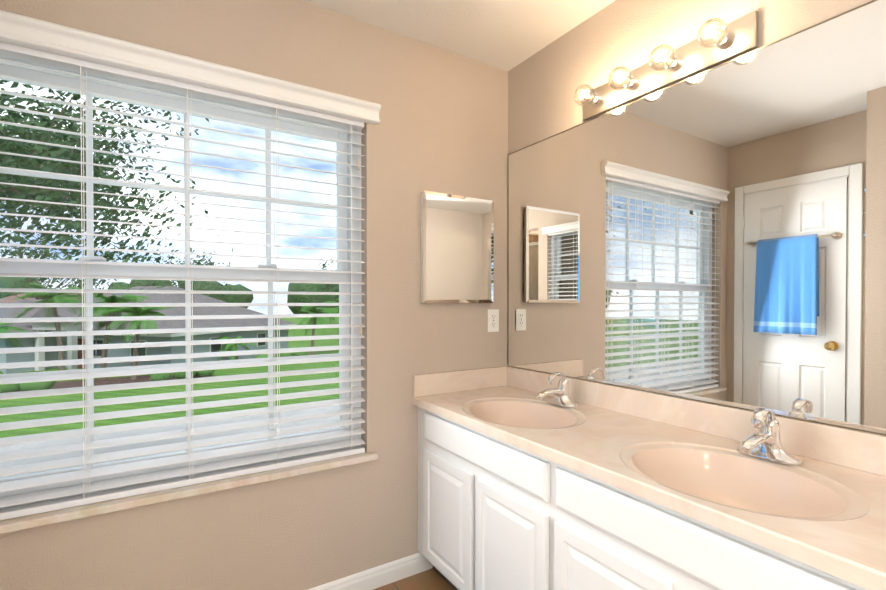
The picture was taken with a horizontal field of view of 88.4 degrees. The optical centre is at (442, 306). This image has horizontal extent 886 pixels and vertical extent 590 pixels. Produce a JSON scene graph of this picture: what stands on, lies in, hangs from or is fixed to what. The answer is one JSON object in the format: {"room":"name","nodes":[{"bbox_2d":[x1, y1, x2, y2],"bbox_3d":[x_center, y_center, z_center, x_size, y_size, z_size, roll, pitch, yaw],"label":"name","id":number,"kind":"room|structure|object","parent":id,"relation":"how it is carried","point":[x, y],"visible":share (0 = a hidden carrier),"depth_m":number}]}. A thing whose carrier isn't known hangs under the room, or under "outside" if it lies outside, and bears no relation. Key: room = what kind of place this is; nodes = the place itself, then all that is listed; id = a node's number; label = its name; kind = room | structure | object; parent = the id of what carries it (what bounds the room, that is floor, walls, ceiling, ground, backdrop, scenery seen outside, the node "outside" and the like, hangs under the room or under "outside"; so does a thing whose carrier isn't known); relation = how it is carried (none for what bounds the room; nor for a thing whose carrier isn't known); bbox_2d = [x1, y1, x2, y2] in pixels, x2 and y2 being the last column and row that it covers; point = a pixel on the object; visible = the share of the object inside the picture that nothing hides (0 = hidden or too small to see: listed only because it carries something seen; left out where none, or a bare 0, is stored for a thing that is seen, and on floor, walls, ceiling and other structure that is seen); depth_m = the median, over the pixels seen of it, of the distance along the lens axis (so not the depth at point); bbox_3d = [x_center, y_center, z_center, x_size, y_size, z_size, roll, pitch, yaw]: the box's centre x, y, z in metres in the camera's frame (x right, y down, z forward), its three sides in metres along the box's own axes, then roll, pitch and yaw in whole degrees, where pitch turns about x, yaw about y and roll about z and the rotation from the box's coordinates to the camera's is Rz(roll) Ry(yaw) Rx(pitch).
{"room":"bathroom","nodes":[
{"label":"bathroom","id":0,"kind":"room"},
{"bbox_2d":[0,0,507,589],"bbox_3d":[-0.640,0.006,1.849,2.520,2.430,0.160,0,1,-32],"label":"wall","id":1,"kind":"structure","parent":0,"point":[440,126],"depth_m":1.92},
{"bbox_2d":[0,56,360,508],"bbox_3d":[-0.945,-0.087,1.687,1.330,1.440,0.082,0,1,-32],"label":"window","id":2,"kind":"structure","parent":1,"relation":"in","point":[62,268],"depth_m":1.69},
{"bbox_2d":[0,42,364,519],"bbox_3d":[-0.905,-0.086,1.622,1.314,1.437,0.064,0,1,-32],"label":"window blinds","id":3,"kind":"object","parent":2,"relation":"attached to","point":[60,61],"visible":0.96,"depth_m":1.58},
{"bbox_2d":[0,452,377,533],"bbox_3d":[-0.901,0.646,1.623,1.400,0.025,0.110,0,1,-32],"label":"window sill","id":4,"kind":"structure","parent":1,"relation":"attached to","point":[53,517],"depth_m":1.55},
{"bbox_2d":[0,10,380,124],"bbox_3d":[-0.871,-0.817,1.575,1.405,0.075,0.048,0,1,-32],"label":"valance","id":5,"kind":"object","parent":1,"relation":"attached to","point":[34,33],"visible":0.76,"depth_m":1.54},
{"bbox_2d":[308,552,431,589],"bbox_3d":[-0.790,1.180,1.666,1.738,0.086,0.013,0,1,-32],"label":"baseboard","id":6,"kind":"structure","parent":1,"relation":"attached to","point":[389,572],"depth_m":1.98},
{"bbox_2d":[421,190,493,302],"bbox_3d":[0.075,-0.272,2.180,0.405,0.510,0.028,0,1,-32],"label":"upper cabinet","id":7,"kind":"object","parent":1,"relation":"attached to","point":[457,248],"visible":1,"depth_m":2.16},
{"bbox_2d":[412,366,507,397],"bbox_3d":[0.095,0.359,2.202,0.539,0.098,0.020,0,1,-32],"label":"backsplash","id":8,"kind":"structure","parent":1,"relation":"attached to","point":[441,382],"depth_m":2.18},
{"bbox_2d":[488,309,498,331],"bbox_3d":[0.256,0.072,2.308,0.070,0.114,0.008,0,1,-32],"label":"electrical outlet plate","id":9,"kind":"object","parent":1,"relation":"attached to","point":[493,320],"visible":1,"depth_m":2.30},
{"bbox_2d":[373,568,453,589],"bbox_3d":[0.249,1.296,0.436,2.520,0.120,3.520,0,1,-32],"label":"floor","id":10,"kind":"structure","parent":0,"point":[431,579],"depth_m":2.00},
{"bbox_2d":[412,402,883,589],"bbox_3d":[0.566,0.838,1.477,0.554,0.774,1.758,0,1,-32],"label":"bathroom vanity","id":11,"kind":"object","parent":10,"relation":"on","point":[601,486],"depth_m":1.33},
{"bbox_2d":[412,386,885,589],"bbox_3d":[0.561,0.433,1.470,0.564,0.035,1.758,0,1,-32],"label":"countertop","id":12,"kind":"structure","parent":11,"relation":"on","point":[847,532],"depth_m":1.19},
{"bbox_2d":[468,398,583,425],"bbox_3d":[0.307,0.486,1.796,0.369,0.131,0.462,0,1,-32],"label":"sink","id":13,"kind":"object","parent":12,"relation":"in","point":[516,410],"depth_m":1.97},
{"bbox_2d":[536,372,577,407],"bbox_3d":[0.458,0.342,1.888,0.180,0.136,0.152,0,1,-32],"label":"faucet","id":14,"kind":"object","parent":12,"relation":"on","point":[561,397],"visible":1,"depth_m":1.88},
{"bbox_2d":[508,366,885,477],"bbox_3d":[0.792,0.365,1.613,0.021,0.098,1.758,0,1,-32],"label":"backsplash","id":15,"kind":"structure","parent":12,"relation":"on","point":[861,450],"depth_m":1.45},
{"bbox_2d":[620,442,847,517],"bbox_3d":[0.711,0.493,1.147,0.369,0.131,0.461,0,1,-32],"label":"sink","id":16,"kind":"object","parent":12,"relation":"in","point":[785,493],"depth_m":1.26},
{"bbox_2d":[737,408,801,464],"bbox_3d":[0.862,0.349,1.239,0.180,0.136,0.152,0,1,-32],"label":"faucet","id":17,"kind":"object","parent":12,"relation":"on","point":[764,442],"visible":1,"depth_m":1.23},
{"bbox_2d":[303,0,614,70],"bbox_3d":[0.249,-1.254,0.411,2.520,0.120,3.520,0,1,-32],"label":"ceiling","id":18,"kind":"structure","parent":0,"point":[507,35],"depth_m":1.93},
{"bbox_2d":[508,0,885,435],"bbox_3d":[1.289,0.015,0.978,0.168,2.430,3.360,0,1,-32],"label":"mirror","id":19,"kind":"object","parent":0,"point":[716,235],"depth_m":1.48},
{"bbox_2d":[574,10,757,120],"bbox_3d":[0.715,-0.834,1.610,0.143,0.108,0.655,0,1,-32],"label":"light bar","id":20,"kind":"object","parent":19,"relation":"attached to","point":[725,42],"visible":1,"depth_m":1.54},
{"label":"outside","id":21,"kind":"structure","parent":0,"visible":0},
{"bbox_2d":[0,317,338,477],"bbox_3d":[-20.814,4.663,36.363,240.000,0.220,240.000,0,1,-32],"label":"ground","id":22,"kind":"structure","parent":21,"point":[6,403],"depth_m":21.22},
{"bbox_2d":[0,323,30,355],"bbox_3d":[-27.830,2.771,27.843,4.375,3.776,4.077,0,1,-32],"label":"palm","id":23,"kind":"object","parent":22,"relation":"on","point":[14,340],"depth_m":28.36},
{"bbox_2d":[4,283,94,370],"bbox_3d":[-24.555,1.617,28.730,4.933,6.066,4.716,0,1,-32],"label":"palm","id":24,"kind":"object","parent":22,"relation":"on","point":[60,295],"depth_m":28.51},
{"bbox_2d":[0,292,109,302],"bbox_3d":[-51.033,1.057,60.270,25.140,6.550,18.640,0,1,3],"label":"house","id":25,"kind":"structure","parent":22,"relation":"on","point":[10,299],"depth_m":60.01},
{"bbox_2d":[0,223,138,299],"bbox_3d":[-42.571,-2.384,47.821,17.666,13.684,16.262,0,1,-32],"label":"oak tree","id":26,"kind":"object","parent":22,"relation":"on","point":[21,255],"depth_m":46.63},
{"bbox_2d":[73,293,150,378],"bbox_3d":[-21.464,1.834,29.678,4.302,5.613,4.838,0,1,-32],"label":"palm","id":27,"kind":"object","parent":22,"relation":"on","point":[112,300],"depth_m":29.16},
{"bbox_2d":[0,80,232,296],"bbox_3d":[-8.450,-0.223,6.540,9.600,10.193,9.695,0,1,-32],"label":"oak tree","id":28,"kind":"object","parent":22,"relation":"on","point":[39,135],"depth_m":6.59},
{"bbox_2d":[99,307,178,379],"bbox_3d":[-19.430,2.228,29.151,4.348,4.836,4.333,0,1,-32],"label":"palm","id":29,"kind":"object","parent":22,"relation":"on","point":[144,311],"depth_m":28.75},
{"bbox_2d":[0,286,296,373],"bbox_3d":[-26.188,1.372,38.981,19.140,6.350,18.240,0,1,16],"label":"house","id":30,"kind":"structure","parent":22,"relation":"on","point":[124,352],"depth_m":33.63},
{"bbox_2d":[0,277,338,392],"bbox_3d":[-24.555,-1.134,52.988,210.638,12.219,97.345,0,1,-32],"label":"shrubs","id":31,"kind":"object","parent":22,"relation":"on","point":[297,287],"depth_m":69.42},
{"bbox_2d":[119,246,247,302],"bbox_3d":[-37.041,-2.143,64.970,15.513,12.855,16.293,0,1,-32],"label":"oak tree","id":32,"kind":"object","parent":22,"relation":"on","point":[197,263],"depth_m":64.74},
{"bbox_2d":[216,336,255,360],"bbox_3d":[-16.337,3.463,35.725,3.339,2.234,3.442,0,1,-32],"label":"palm","id":33,"kind":"object","parent":22,"relation":"on","point":[232,348],"depth_m":35.54},
{"bbox_2d":[294,306,338,354],"bbox_3d":[-11.809,2.201,42.704,4.599,4.617,4.813,0,1,-32],"label":"palm","id":34,"kind":"object","parent":22,"relation":"on","point":[320,310],"depth_m":42.26},
{"bbox_2d":[303,257,338,301],"bbox_3d":[-12.318,-1.502,67.445,14.660,11.524,14.495,0,1,-32],"label":"oak tree","id":35,"kind":"object","parent":22,"relation":"on","point":[329,285],"depth_m":66.53},
{"bbox_2d":[322,299,338,350],"bbox_3d":[-10.335,1.839,46.556,5.068,5.264,4.839,0,1,-32],"label":"palm","id":36,"kind":"object","parent":22,"relation":"on","point":[336,301],"depth_m":45.62}
]}

